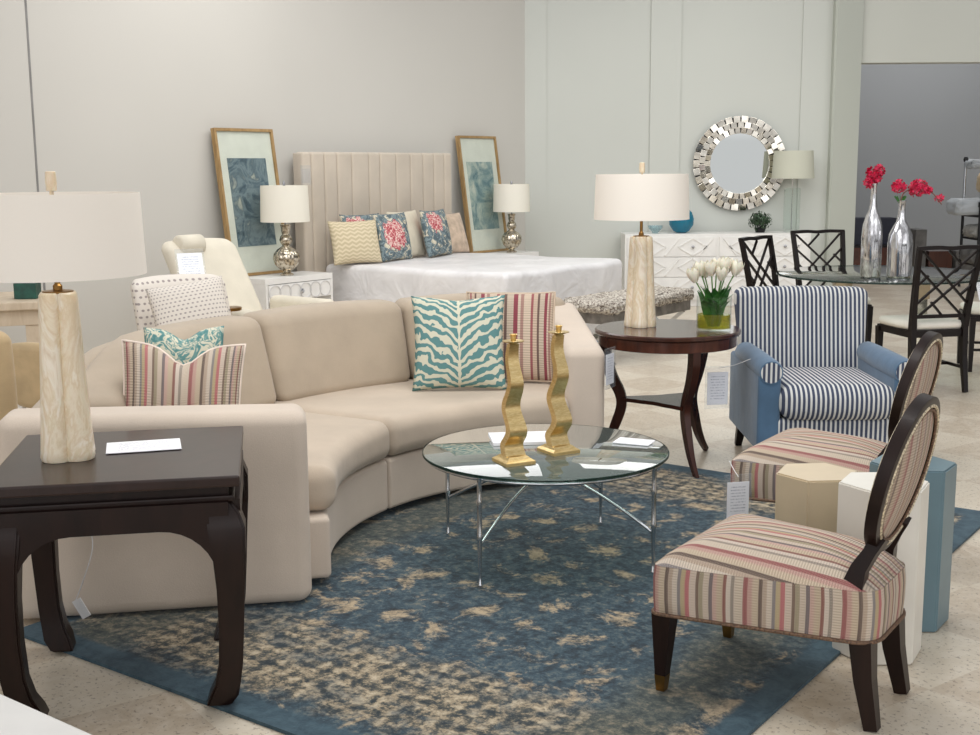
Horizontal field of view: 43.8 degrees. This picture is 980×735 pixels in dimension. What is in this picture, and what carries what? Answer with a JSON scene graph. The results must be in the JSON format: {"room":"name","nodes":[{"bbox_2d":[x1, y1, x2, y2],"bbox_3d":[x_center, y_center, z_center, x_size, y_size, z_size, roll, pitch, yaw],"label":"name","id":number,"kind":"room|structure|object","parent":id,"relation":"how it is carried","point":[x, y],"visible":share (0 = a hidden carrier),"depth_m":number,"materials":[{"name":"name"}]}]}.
{"room":"store","nodes":[
{"label":"store","id":0,"kind":"room"},
{"bbox_2d":[0,0,524,353],"bbox_3d":[-4.131,-1.879,7.932,0.120,4.300,15.000,7,12,36],"label":"wall","id":1,"kind":"structure","parent":0,"point":[128,95],"depth_m":10.23,"materials":[{"name":"paint"}]},
{"bbox_2d":[24,0,45,289],"bbox_3d":[-3.342,-2.040,8.879,0.013,4.300,0.016,7,12,36],"label":"trim","id":2,"kind":"structure","parent":1,"relation":"attached to","point":[25,1],"depth_m":8.89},
{"bbox_2d":[0,283,979,734],"bbox_3d":[2.001,0.069,9.387,22.000,0.100,23.500,0,9,0],"label":"floor","id":3,"kind":"structure","parent":0,"point":[943,697],"depth_m":3.91,"materials":[{"name":"tile"}]},
{"bbox_2d":[0,331,17,419],"bbox_3d":[-2.349,0.247,5.381,0.522,0.901,0.580,-4,10,-20],"label":"upholstered chair","id":4,"kind":"object","parent":3,"relation":"on","point":[8,392],"visible":0.32,"depth_m":5.18,"materials":[{"name":"beige fabric"}]},
{"bbox_2d":[0,290,43,342],"bbox_3d":[-3.361,-0.067,7.808,1.040,0.747,0.760,-4,10,-20],"label":"wood table","id":5,"kind":"object","parent":3,"relation":"on","point":[13,312],"visible":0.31,"depth_m":7.58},
{"bbox_2d":[13,283,40,298],"bbox_3d":[-2.933,-0.489,7.739,0.140,0.100,0.100,0,9,0],"label":"storage box","id":6,"kind":"object","parent":5,"relation":"on","point":[21,290],"visible":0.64,"depth_m":7.69,"materials":[{"name":"green paint"}]},
{"bbox_2d":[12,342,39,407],"bbox_3d":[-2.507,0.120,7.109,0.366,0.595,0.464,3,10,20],"label":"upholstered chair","id":7,"kind":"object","parent":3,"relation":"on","point":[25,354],"visible":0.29,"depth_m":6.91,"materials":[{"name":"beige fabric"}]},
{"bbox_2d":[0,694,90,734],"bbox_3d":[-1.166,0.967,2.331,1.650,0.447,0.650,7,12,36],"label":"table","id":8,"kind":"object","parent":3,"relation":"on","point":[16,718],"visible":1,"depth_m":2.46,"materials":[{"name":"white paint"}]},
{"bbox_2d":[130,274,230,329],"bbox_3d":[-1.818,-0.111,7.574,0.629,0.895,0.753,-8,12,-39],"label":"accent chair","id":9,"kind":"object","parent":3,"relation":"on","point":[142,310],"visible":0.16,"depth_m":7.51,"materials":[{"name":"beige fabric"}]},
{"bbox_2d":[145,276,229,325],"bbox_3d":[-1.789,-0.305,7.331,0.512,0.468,0.211,-4,10,-22],"label":"throw pillow","id":10,"kind":"object","parent":9,"relation":"on","point":[206,298],"visible":0.48,"depth_m":7.29,"materials":[{"name":"beige fabric"}]},
{"bbox_2d":[230,306,241,311],"bbox_3d":[-1.700,-0.069,8.023,0.220,0.660,0.220,0,9,0],"label":"table","id":11,"kind":"object","parent":3,"relation":"on","point":[232,308],"visible":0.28,"depth_m":7.94,"materials":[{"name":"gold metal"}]},
{"bbox_2d":[161,234,333,315],"bbox_3d":[-1.648,-0.396,8.704,1.393,1.082,0.900,7,12,37],"label":"recliner","id":12,"kind":"object","parent":3,"relation":"on","point":[220,256],"visible":0.22,"depth_m":8.95,"materials":[{"name":"beige fabric"}]},
{"bbox_2d":[176,248,204,273],"bbox_3d":[-1.943,-0.656,7.927,0.184,0.223,0.123,-5,10,-24],"label":"price tag","id":13,"kind":"object","parent":12,"relation":"attached to","point":[188,263],"visible":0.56,"depth_m":7.93,"materials":[{"name":"white paper"}]},
{"bbox_2d":[249,271,332,309],"bbox_3d":[-1.747,-0.475,10.534,0.394,0.647,0.790,7,12,36],"label":"nightstand","id":14,"kind":"object","parent":3,"relation":"on","point":[312,284],"visible":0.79,"depth_m":10.37,"materials":[{"name":"white paint"}]},
{"bbox_2d":[210,128,290,275],"bbox_3d":[-2.044,-1.419,10.466,0.215,1.244,0.660,7,12,36],"label":"framed art","id":15,"kind":"object","parent":14,"relation":"on","point":[245,159],"visible":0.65,"depth_m":10.43,"materials":[{"name":"paper"}]},
{"bbox_2d":[227,158,275,246],"bbox_3d":[-2.041,-1.419,10.464,0.106,0.744,0.436,7,12,36],"label":"print","id":16,"kind":"object","parent":15,"relation":"attached to","point":[245,176],"depth_m":10.43},
{"bbox_2d":[260,181,309,275],"bbox_3d":[-1.742,-1.187,10.391,0.416,0.800,0.416,0,9,0],"label":"table lamp","id":17,"kind":"object","parent":14,"relation":"on","point":[283,203],"visible":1,"depth_m":10.22,"materials":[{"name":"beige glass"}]},
{"bbox_2d":[293,152,621,333],"bbox_3d":[-0.232,-1.149,11.189,2.220,1.650,2.120,7,12,36],"label":"bed","id":18,"kind":"object","parent":3,"relation":"on","point":[339,183],"visible":0.6,"depth_m":11.05,"materials":[{"name":"white fabric"}]},
{"bbox_2d":[327,220,382,265],"bbox_3d":[-1.210,-1.126,10.962,0.520,0.388,0.175,-8,12,-39],"label":"bed pillow","id":19,"kind":"object","parent":18,"relation":"on","point":[356,241],"visible":1,"depth_m":10.89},
{"bbox_2d":[339,213,378,221],"bbox_3d":[-1.183,-1.200,11.263,0.460,0.436,0.161,-9,13,-42],"label":"bed pillow","id":20,"kind":"object","parent":18,"relation":"on","point":[343,218],"visible":0.16,"depth_m":11.17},
{"bbox_2d":[373,212,412,261],"bbox_3d":[-0.899,-1.210,11.303,0.174,0.440,0.460,6,11,34],"label":"bed pillow","id":21,"kind":"object","parent":18,"relation":"on","point":[392,229],"visible":0.98,"depth_m":11.21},
{"bbox_2d":[386,210,425,255],"bbox_3d":[-0.801,-1.275,11.676,0.184,0.446,0.540,4,10,26],"label":"bed pillow","id":22,"kind":"object","parent":18,"relation":"on","point":[415,234],"visible":0.48,"depth_m":11.70,"materials":[{"name":"beige fabric"}]},
{"bbox_2d":[419,209,451,257],"bbox_3d":[-0.522,-1.310,11.864,0.176,0.450,0.500,4,10,25],"label":"bed pillow","id":23,"kind":"object","parent":18,"relation":"on","point":[434,224],"visible":1,"depth_m":11.74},
{"bbox_2d":[445,213,469,252],"bbox_3d":[-0.413,-1.341,12.206,0.193,0.399,0.520,7,12,36],"label":"bed pillow","id":24,"kind":"object","parent":18,"relation":"on","point":[459,241],"visible":0.45,"depth_m":12.22,"materials":[{"name":"beige fabric"}]},
{"bbox_2d":[24,463,979,734],"bbox_3d":[0.318,0.776,4.793,2.350,0.011,3.353,6,11,35],"label":"area rug","id":25,"kind":"object","parent":3,"relation":"on","point":[402,636],"visible":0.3,"depth_m":4.04,"materials":[{"name":"carpet"}]},
{"bbox_2d":[0,426,247,714],"bbox_3d":[-1.093,0.603,3.718,0.706,0.697,0.706,-2,9,-10],"label":"end table","id":26,"kind":"object","parent":25,"relation":"on","point":[198,491],"visible":0.98,"depth_m":3.40,"materials":[{"name":"brown wood"}]},
{"bbox_2d":[0,171,146,463],"bbox_3d":[-1.253,-0.147,3.551,0.504,0.837,0.504,0,9,0],"label":"table lamp","id":27,"kind":"object","parent":26,"relation":"on","point":[51,236],"visible":1,"depth_m":3.41,"materials":[{"name":"stone"}]},
{"bbox_2d":[72,536,92,618],"bbox_3d":[-1.374,0.679,4.112,0.083,0.353,0.006,0,9,0],"label":"tag","id":28,"kind":"object","parent":26,"relation":"hanging from","point":[78,603],"visible":0.83,"depth_m":4.13,"materials":[{"name":"white paper"}]},
{"bbox_2d":[106,438,181,453],"bbox_3d":[-1.063,0.241,3.747,0.220,0.002,0.150,-3,10,-16],"label":"sheet","id":29,"kind":"object","parent":26,"relation":"on","point":[160,444],"visible":1,"depth_m":3.74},
{"bbox_2d":[0,292,604,618],"bbox_3d":[-0.673,0.203,5.615,1.568,0.862,3.576,6,11,35],"label":"curved sofa","id":30,"kind":"object","parent":25,"relation":"on","point":[336,431],"visible":0.52,"depth_m":5.12,"materials":[{"name":"fabric"}]},
{"bbox_2d":[86,315,275,406],"bbox_3d":[-1.349,0.066,5.214,0.396,0.452,1.405,2,10,14],"label":"cushion","id":31,"kind":"object","parent":30,"relation":"on","point":[104,367],"depth_m":5.57,"materials":[{"name":"fabric"}]},
{"bbox_2d":[121,339,245,405],"bbox_3d":[-1.182,0.133,4.680,0.498,0.489,0.211,-2,9,-10],"label":"throw pillow","id":32,"kind":"object","parent":30,"relation":"on","point":[151,376],"visible":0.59,"depth_m":4.62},
{"bbox_2d":[143,326,223,363],"bbox_3d":[-1.229,0.044,4.912,0.320,0.411,0.145,-1,9,-6],"label":"throw pillow","id":33,"kind":"object","parent":30,"relation":"on","point":[182,351],"visible":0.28,"depth_m":4.88,"materials":[{"name":"teal fabric"}]},
{"bbox_2d":[243,299,409,400],"bbox_3d":[-0.813,-0.094,6.163,0.914,0.452,0.340,-9,13,-43],"label":"cushion","id":34,"kind":"object","parent":30,"relation":"on","point":[352,350],"depth_m":6.07,"materials":[{"name":"fabric"}]},
{"bbox_2d":[305,412,388,510],"bbox_3d":[-0.939,0.370,5.093,0.995,0.191,1.410,0,9,0],"label":"seat cushion","id":35,"kind":"object","parent":30,"relation":"on","point":[343,448],"depth_m":5.08,"materials":[{"name":"fabric"}]},
{"bbox_2d":[274,379,568,455],"bbox_3d":[-0.276,0.210,6.043,1.633,0.191,0.934,-6,11,-32],"label":"seat cushion","id":36,"kind":"object","parent":30,"relation":"on","point":[414,419],"depth_m":5.76,"materials":[{"name":"fabric"}]},
{"bbox_2d":[411,295,506,391],"bbox_3d":[-0.154,-0.122,6.059,0.470,0.459,0.198,-1,9,-3],"label":"throw pillow","id":37,"kind":"object","parent":30,"relation":"on","point":[458,343],"visible":1,"depth_m":6.00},
{"bbox_2d":[395,292,531,378],"bbox_3d":[-0.086,-0.170,6.596,0.852,0.452,0.335,-4,10,-18],"label":"cushion","id":38,"kind":"object","parent":30,"relation":"on","point":[404,318],"depth_m":6.38,"materials":[{"name":"fabric"}]},
{"bbox_2d":[466,291,555,381],"bbox_3d":[0.104,-0.159,6.294,0.468,0.452,0.210,0,9,4],"label":"throw pillow","id":39,"kind":"object","parent":30,"relation":"on","point":[530,316],"visible":0.5,"depth_m":6.23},
{"bbox_2d":[604,346,614,388],"bbox_3d":[0.585,0.003,5.955,0.008,0.200,0.114,5,11,29],"label":"price tag","id":40,"kind":"object","parent":30,"relation":"attached to","point":[610,357],"visible":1,"depth_m":5.95,"materials":[{"name":"white paper"}]},
{"bbox_2d":[422,424,668,586],"bbox_3d":[0.222,0.536,4.902,0.981,0.427,0.981,0,9,0],"label":"coffee table","id":41,"kind":"object","parent":25,"relation":"on","point":[468,454],"visible":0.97,"depth_m":4.72,"materials":[{"name":"clear glass"}]},
{"bbox_2d":[492,334,535,466],"bbox_3d":[0.089,0.118,4.610,0.124,0.492,0.124,-5,10,-26],"label":"candlestick","id":42,"kind":"object","parent":41,"relation":"on","point":[513,454],"visible":1,"depth_m":4.60,"materials":[{"name":"gold metal"}]},
{"bbox_2d":[502,334,523,344],"bbox_3d":[0.087,-0.104,4.574,0.082,0.041,0.082,-5,10,-26],"label":"candle cup","id":43,"kind":"object","parent":42,"relation":"on","point":[512,341],"depth_m":4.56,"materials":[{"name":"gold metal"}]},
{"bbox_2d":[488,431,545,445],"bbox_3d":[0.152,0.291,5.034,0.300,0.012,0.200,-1,9,-6],"label":"brochure","id":44,"kind":"object","parent":41,"relation":"on","point":[533,437],"visible":0.57,"depth_m":5.02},
{"bbox_2d":[537,325,579,456],"bbox_3d":[0.269,0.085,4.777,0.124,0.502,0.124,-6,11,-30],"label":"candlestick","id":45,"kind":"object","parent":41,"relation":"on","point":[557,443],"visible":1,"depth_m":4.77,"materials":[{"name":"gold metal"}]},
{"bbox_2d":[548,325,568,335],"bbox_3d":[0.267,-0.143,4.740,0.082,0.041,0.082,-6,11,-30],"label":"candle cup","id":46,"kind":"object","parent":45,"relation":"on","point":[558,332],"depth_m":4.73,"materials":[{"name":"gold metal"}]},
{"bbox_2d":[613,437,654,445],"bbox_3d":[0.587,0.302,4.975,0.150,0.004,0.100,4,10,24],"label":"price card","id":47,"kind":"object","parent":41,"relation":"on","point":[622,440],"visible":1,"depth_m":4.97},
{"bbox_2d":[651,393,939,731],"bbox_3d":[0.911,0.506,3.588,0.714,0.934,0.554,6,11,33],"label":"slipper chair","id":48,"kind":"object","parent":25,"relation":"on","point":[745,571],"visible":1,"depth_m":3.44,"materials":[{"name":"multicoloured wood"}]},
{"bbox_2d":[655,514,904,591],"bbox_3d":[0.882,0.523,3.611,0.625,0.092,0.538,6,11,33],"label":"seat cushion","id":49,"kind":"object","parent":48,"relation":"on","point":[744,549],"depth_m":3.49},
{"bbox_2d":[775,463,855,532],"bbox_3d":[1.134,0.602,4.265,0.285,0.490,0.260,0,9,0],"label":"pedestal","id":50,"kind":"object","parent":25,"relation":"on","point":[806,493],"visible":0.37,"depth_m":4.14,"materials":[{"name":"beige ceramic"}]},
{"bbox_2d":[730,331,942,502],"bbox_3d":[1.387,0.296,4.847,0.714,0.934,0.554,6,11,33],"label":"slipper chair","id":51,"kind":"object","parent":25,"relation":"on","point":[763,460],"visible":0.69,"depth_m":4.75,"materials":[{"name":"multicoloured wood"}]},
{"bbox_2d":[723,461,752,517],"bbox_3d":[0.926,0.480,4.722,0.112,0.202,0.174,-2,10,-12],"label":"price tag","id":52,"kind":"object","parent":51,"relation":"hanging from","point":[737,492],"visible":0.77,"depth_m":4.64,"materials":[{"name":"white paper"}]},
{"bbox_2d":[732,428,886,471],"bbox_3d":[1.358,0.313,4.869,0.625,0.092,0.538,6,11,33],"label":"seat cushion","id":53,"kind":"object","parent":51,"relation":"on","point":[793,445],"depth_m":4.77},
{"bbox_2d":[489,250,538,255],"bbox_3d":[0.137,-0.895,13.017,0.394,0.647,0.880,7,12,36],"label":"nightstand","id":54,"kind":"object","parent":3,"relation":"on","point":[534,253],"visible":0.02,"depth_m":13.09,"materials":[{"name":"white paint"}]},
{"bbox_2d":[455,135,508,252],"bbox_3d":[-0.079,-1.852,13.057,0.215,1.234,0.660,7,12,36],"label":"framed art","id":55,"kind":"object","parent":54,"relation":"on","point":[478,161],"visible":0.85,"depth_m":13.02,"materials":[{"name":"paper"}]},
{"bbox_2d":[466,162,498,229],"bbox_3d":[-0.075,-1.840,13.056,0.103,0.713,0.449,7,12,36],"label":"print","id":56,"kind":"object","parent":55,"relation":"attached to","point":[480,176],"depth_m":13.03},
{"bbox_2d":[493,181,529,252],"bbox_3d":[0.231,-1.612,13.027,0.395,0.760,0.395,0,9,0],"label":"table lamp","id":57,"kind":"object","parent":54,"relation":"on","point":[511,197],"visible":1,"depth_m":12.86,"materials":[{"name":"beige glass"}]},
{"bbox_2d":[564,286,693,365],"bbox_3d":[1.164,-0.366,10.132,0.542,0.546,1.415,7,12,36],"label":"bench","id":58,"kind":"object","parent":3,"relation":"on","point":[601,307],"visible":0.55,"depth_m":9.74,"materials":[{"name":"fabric"}]},
{"bbox_2d":[595,319,740,477],"bbox_3d":[0.922,0.152,6.407,0.763,0.726,0.759,0,9,0],"label":"round table","id":59,"kind":"object","parent":3,"relation":"on","point":[669,336],"visible":0.9,"depth_m":6.17,"materials":[{"name":"brown wood"}]},
{"bbox_2d":[594,162,689,327],"bbox_3d":[0.786,-0.635,6.342,0.492,0.850,0.492,-3,10,-17],"label":"table lamp","id":60,"kind":"object","parent":59,"relation":"on","point":[641,197],"visible":1,"depth_m":6.15,"materials":[{"name":"stone"}]},
{"bbox_2d":[621,393,694,410],"bbox_3d":[0.899,0.177,6.390,0.410,0.020,0.414,0,9,0],"label":"shelf","id":61,"kind":"object","parent":59,"relation":"attached to","point":[671,401],"depth_m":6.39,"materials":[{"name":"brown wood"}]},
{"bbox_2d":[696,309,731,329],"bbox_3d":[1.143,-0.278,6.228,0.176,0.176,0.176,0,9,0],"label":"flower vase","id":62,"kind":"object","parent":59,"relation":"on","point":[715,322],"visible":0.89,"depth_m":6.17,"materials":[{"name":"clear glass"}]},
{"bbox_2d":[686,266,725,314],"bbox_3d":[1.087,-0.364,6.214,0.212,0.314,0.116,-5,10,-25],"label":"tulip","id":63,"kind":"object","parent":62,"relation":"in","point":[693,274],"visible":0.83,"depth_m":6.17,"materials":[{"name":"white plant"}]},
{"bbox_2d":[693,260,722,304],"bbox_3d":[1.117,-0.377,6.210,0.169,0.340,0.140,9,13,43],"label":"tulip","id":64,"kind":"object","parent":62,"relation":"in","point":[701,265],"visible":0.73,"depth_m":6.19,"materials":[{"name":"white plant"}]},
{"bbox_2d":[698,259,719,314],"bbox_3d":[1.111,-0.374,6.173,0.114,0.345,0.086,7,12,36],"label":"tulip","id":65,"kind":"object","parent":62,"relation":"in","point":[710,267],"visible":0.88,"depth_m":6.16,"materials":[{"name":"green plant"}]},
{"bbox_2d":[703,271,724,302],"bbox_3d":[1.132,-0.374,6.228,0.096,0.328,0.171,-4,10,-21],"label":"tulip","id":66,"kind":"object","parent":62,"relation":"in","point":[705,276],"visible":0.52,"depth_m":6.23,"materials":[{"name":"green plant"}]},
{"bbox_2d":[700,256,731,314],"bbox_3d":[1.146,-0.388,6.204,0.148,0.362,0.125,0,9,0],"label":"tulip","id":67,"kind":"object","parent":62,"relation":"in","point":[727,262],"visible":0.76,"depth_m":6.14,"materials":[{"name":"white plant"}]},
{"bbox_2d":[701,257,734,310],"bbox_3d":[1.160,-0.387,6.219,0.174,0.356,0.128,0,9,0],"label":"tulip","id":68,"kind":"object","parent":62,"relation":"in","point":[726,257],"visible":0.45,"depth_m":6.20,"materials":[{"name":"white plant"}]},
{"bbox_2d":[710,257,726,297],"bbox_3d":[1.150,-0.385,6.221,0.085,0.352,0.161,-2,9,-8],"label":"tulip","id":69,"kind":"object","parent":62,"relation":"in","point":[714,259],"visible":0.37,"depth_m":6.20,"materials":[{"name":"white plant"}]},
{"bbox_2d":[716,266,728,313],"bbox_3d":[1.167,-0.369,6.210,0.123,0.323,0.163,-6,11,-32],"label":"tulip","id":70,"kind":"object","parent":62,"relation":"in","point":[722,274],"visible":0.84,"depth_m":6.12,"materials":[{"name":"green plant"}]},
{"bbox_2d":[706,259,744,314],"bbox_3d":[1.188,-0.375,6.176,0.196,0.346,0.090,0,9,0],"label":"tulip","id":71,"kind":"object","parent":62,"relation":"in","point":[736,268],"visible":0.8,"depth_m":6.16,"materials":[{"name":"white plant"}]},
{"bbox_2d":[620,231,810,305],"bbox_3d":[2.527,-1.117,13.773,2.060,0.807,0.502,0,9,0],"label":"dresser","id":72,"kind":"object","parent":3,"relation":"on","point":[673,252],"visible":0.38,"depth_m":13.53,"materials":[{"name":"white paint"}]},
{"bbox_2d":[669,210,693,232],"bbox_3d":[2.148,-1.663,13.694,0.280,0.300,0.280,0,9,0],"label":"bowl","id":73,"kind":"object","parent":72,"relation":"on","point":[678,226],"visible":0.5,"depth_m":13.61,"materials":[{"name":"blue"}]},
{"bbox_2d":[748,210,771,232],"bbox_3d":[3.025,-1.636,13.662,0.274,0.245,0.274,0,9,0],"label":"potted plant","id":74,"kind":"object","parent":72,"relation":"on","point":[756,220],"visible":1,"depth_m":13.63,"materials":[{"name":"green plant"}]},
{"bbox_2d":[771,150,813,229],"bbox_3d":[3.386,-1.971,13.665,0.470,0.900,0.470,0,9,0],"label":"table lamp","id":75,"kind":"object","parent":72,"relation":"on","point":[796,164],"visible":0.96,"depth_m":13.43,"materials":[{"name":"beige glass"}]},
{"bbox_2d":[738,235,778,286],"bbox_3d":[2.240,-0.481,9.277,0.571,1.017,0.492,7,12,39],"label":"dining chair","id":76,"kind":"object","parent":3,"relation":"on","point":[750,281],"visible":0.19,"depth_m":9.35,"materials":[{"name":"brown wood"}]},
{"bbox_2d":[729,286,907,445],"bbox_3d":[1.736,0.051,6.457,0.794,0.892,0.944,0,9,1],"label":"armchair","id":77,"kind":"object","parent":3,"relation":"on","point":[811,365],"visible":0.84,"depth_m":6.51,"materials":[{"name":"blue fabric"}]},
{"bbox_2d":[707,359,749,408],"bbox_3d":[1.222,0.084,6.259,0.248,0.251,0.017,-2,10,-12],"label":"price tag","id":78,"kind":"object","parent":77,"relation":"hanging from","point":[717,382],"visible":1,"depth_m":6.25,"materials":[{"name":"white paper"}]},
{"bbox_2d":[779,367,894,419],"bbox_3d":[1.734,0.130,6.336,0.592,0.192,0.680,0,9,1],"label":"seat cushion","id":79,"kind":"object","parent":77,"relation":"on","point":[805,393],"depth_m":6.03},
{"bbox_2d":[790,229,872,341],"bbox_3d":[2.814,-0.614,10.063,0.492,1.017,0.571,-3,10,-14],"label":"dining chair","id":80,"kind":"object","parent":3,"relation":"on","point":[841,232],"visible":0.21,"depth_m":10.19,"materials":[{"name":"brown wood"}]},
{"bbox_2d":[853,217,896,264],"bbox_3d":[5.223,-1.749,17.547,1.270,0.797,0.515,0,9,0],"label":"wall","id":81,"kind":"structure","parent":3,"relation":"on","point":[887,222],"depth_m":17.45,"materials":[{"name":"paint"}]},
{"bbox_2d":[776,265,979,344],"bbox_3d":[2.928,-0.333,9.150,1.546,0.750,1.546,0,9,0],"label":"dining table","id":82,"kind":"object","parent":3,"relation":"on","point":[838,275],"visible":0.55,"depth_m":8.92,"materials":[{"name":"clear glass"}]},
{"bbox_2d":[860,183,882,277],"bbox_3d":[2.738,-0.982,8.739,0.147,0.665,0.147,0,9,0],"label":"bottle vase","id":83,"kind":"object","parent":82,"relation":"on","point":[872,232],"visible":1,"depth_m":8.70,"materials":[{"name":"silver metal"}]},
{"bbox_2d":[863,164,885,188],"bbox_3d":[2.735,-1.315,8.681,0.135,0.268,0.137,9,13,44],"label":"flower","id":84,"kind":"object","parent":83,"relation":"in","point":[873,176],"visible":1,"depth_m":8.66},
{"bbox_2d":[886,200,912,277],"bbox_3d":[2.924,-0.914,8.690,0.175,0.545,0.175,0,9,0],"label":"bottle vase","id":85,"kind":"object","parent":82,"relation":"on","point":[900,239],"visible":1,"depth_m":8.64,"materials":[{"name":"silver metal"}]},
{"bbox_2d":[891,179,944,204],"bbox_3d":[3.025,-1.197,8.642,0.385,0.286,0.136,0,9,0],"label":"branch","id":86,"kind":"object","parent":85,"relation":"in","point":[916,187],"visible":1,"depth_m":8.62,"materials":[{"name":"red plant"}]},
{"bbox_2d":[832,472,929,664],"bbox_3d":[1.248,0.637,3.901,0.285,0.560,0.251,0,9,0],"label":"pedestal","id":87,"kind":"object","parent":3,"relation":"on","point":[854,490],"visible":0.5,"depth_m":3.81,"materials":[{"name":"white ceramic"}]},
{"bbox_2d":[869,455,956,631],"bbox_3d":[1.434,0.593,4.173,0.284,0.555,0.264,0,9,0],"label":"pedestal","id":88,"kind":"object","parent":3,"relation":"on","point":[941,474],"visible":0.44,"depth_m":4.07,"materials":[{"name":"blue ceramic"}]},
{"bbox_2d":[910,228,926,266],"bbox_3d":[5.989,-1.626,17.195,0.160,0.657,0.450,0,9,0],"label":"carton","id":89,"kind":"object","parent":3,"relation":"on","point":[919,235],"visible":0.39,"depth_m":16.95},
{"bbox_2d":[875,245,979,391],"bbox_3d":[3.027,-0.355,8.471,0.492,1.017,0.571,-2,10,-12],"label":"dining chair","id":90,"kind":"object","parent":3,"relation":"on","point":[913,326],"visible":0.95,"depth_m":8.30,"materials":[{"name":"brown wood"}]},
{"bbox_2d":[879,314,960,329],"bbox_3d":[3.015,-0.318,8.536,0.462,0.075,0.451,-2,10,-12],"label":"seat cushion","id":91,"kind":"object","parent":90,"relation":"on","point":[887,322],"depth_m":8.36,"materials":[{"name":"beige fabric"}]},
{"bbox_2d":[925,250,952,267],"bbox_3d":[6.275,-1.480,17.220,0.330,0.357,0.450,0,9,0],"label":"carton","id":92,"kind":"object","parent":3,"relation":"on","point":[941,258],"visible":0.29,"depth_m":16.99,"materials":[{"name":"brown cardboard"}]},
{"bbox_2d":[951,250,972,269],"bbox_3d":[6.690,-1.483,17.220,0.400,0.357,0.450,0,9,0],"label":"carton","id":93,"kind":"object","parent":3,"relation":"on","point":[955,263],"visible":0.14,"depth_m":17.01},
{"bbox_2d":[957,302,979,371],"bbox_3d":[3.904,-0.495,9.288,0.571,1.017,0.492,1,9,10],"label":"dining chair","id":94,"kind":"object","parent":3,"relation":"on","point":[975,312],"visible":0.65,"depth_m":9.17,"materials":[{"name":"brown wood"}]},
{"bbox_2d":[960,302,979,314],"bbox_3d":[3.845,-0.450,9.306,0.451,0.075,0.462,1,9,10],"label":"seat cushion","id":95,"kind":"object","parent":94,"relation":"on","point":[975,310],"depth_m":9.17,"materials":[{"name":"beige fabric"}]},
{"bbox_2d":[976,282,979,299],"bbox_3d":[3.629,-0.584,8.993,0.100,0.170,0.064,-4,10,-20],"label":"price tag","id":96,"kind":"object","parent":94,"relation":"on","point":[978,283],"visible":0.5,"depth_m":8.98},
{"bbox_2d":[957,157,979,290],"bbox_3d":[6.583,-1.806,15.241,1.214,1.637,0.614,0,9,0],"label":"display rack","id":97,"kind":"object","parent":3,"relation":"on","point":[965,158],"visible":0.42,"depth_m":15.40,"materials":[{"name":"black metal"}]},
{"bbox_2d":[946,197,979,215],"bbox_3d":[6.361,-2.004,15.171,1.275,0.223,0.449,0,9,0],"label":"wrapped bundle","id":98,"kind":"object","parent":97,"relation":"on","point":[955,206],"visible":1,"depth_m":14.99,"materials":[{"name":"white plastic"}]},
{"bbox_2d":[959,249,975,263],"bbox_3d":[6.266,-1.408,15.280,0.676,0.219,0.422,0,9,0],"label":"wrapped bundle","id":99,"kind":"object","parent":97,"relation":"on","point":[964,253],"visible":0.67,"depth_m":15.20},
{"bbox_2d":[962,224,977,237],"bbox_3d":[6.225,-1.706,15.232,0.545,0.180,0.427,0,9,0],"label":"wrapped bundle","id":100,"kind":"object","parent":97,"relation":"on","point":[971,230],"visible":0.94,"depth_m":15.18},
{"bbox_2d":[962,236,979,240],"bbox_3d":[6.584,-1.618,15.262,1.150,0.025,0.570,0,9,0],"label":"shelf","id":101,"kind":"object","parent":97,"relation":"attached to","point":[978,237],"depth_m":15.21,"materials":[{"name":"black metal"}]},
{"bbox_2d":[965,159,979,168],"bbox_3d":[6.378,-2.475,14.845,1.136,0.136,0.269,0,9,0],"label":"wrapped bundle","id":102,"kind":"object","parent":97,"relation":"hanging from","point":[971,163],"visible":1,"depth_m":14.75,"materials":[{"name":"fabric"}]},
{"bbox_2d":[976,173,979,191],"bbox_3d":[6.358,-2.310,15.208,0.532,0.322,0.372,0,9,0],"label":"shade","id":103,"kind":"object","parent":97,"relation":"hanging from","point":[978,176],"visible":1,"depth_m":15.26,"materials":[{"name":"beige fabric"}]},
{"bbox_2d":[546,0,803,259],"bbox_3d":[2.260,-2.901,13.891,3.840,4.300,0.150,0,9,0],"label":"wall","id":104,"kind":"structure","parent":0,"point":[740,58],"depth_m":13.78,"materials":[{"name":"paint"}]},
{"bbox_2d":[525,0,546,256],"bbox_3d":[0.510,-2.875,13.808,0.260,4.300,0.018,0,9,0],"label":"trim","id":105,"kind":"structure","parent":104,"relation":"attached to","point":[535,10],"depth_m":13.81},
{"bbox_2d":[648,0,681,231],"bbox_3d":[1.980,-2.885,13.805,0.340,4.300,0.025,0,9,0],"label":"trim","id":106,"kind":"structure","parent":104,"relation":"attached to","point":[666,15],"depth_m":13.75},
{"bbox_2d":[693,116,784,210],"bbox_3d":[2.834,-2.317,13.859,1.060,1.063,0.084,0,9,0],"label":"round mirror","id":107,"kind":"object","parent":104,"relation":"attached to","point":[733,160],"visible":0.89,"depth_m":13.85,"materials":[{"name":"silver metal"}]},
{"bbox_2d":[796,0,833,285],"bbox_3d":[3.685,-2.897,13.807,0.350,4.300,0.020,0,9,0],"label":"trim","id":108,"kind":"structure","parent":104,"relation":"attached to","point":[817,14],"depth_m":13.80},
{"bbox_2d":[823,0,863,285],"bbox_3d":[4.012,-2.906,13.847,0.345,4.300,0.340,0,9,0],"label":"wall pillar","id":109,"kind":"structure","parent":0,"point":[847,34],"depth_m":13.77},
{"bbox_2d":[855,64,979,245],"bbox_3d":[5.825,-3.654,18.332,7.300,4.300,0.150,0,9,0],"label":"wall","id":110,"kind":"structure","parent":0,"point":[917,121],"depth_m":18.29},
{"bbox_2d":[861,0,979,63],"bbox_3d":[6.815,-4.279,13.787,5.310,1.610,0.220,0,9,0],"label":"wall header","id":111,"kind":"structure","parent":0,"point":[894,31],"depth_m":13.75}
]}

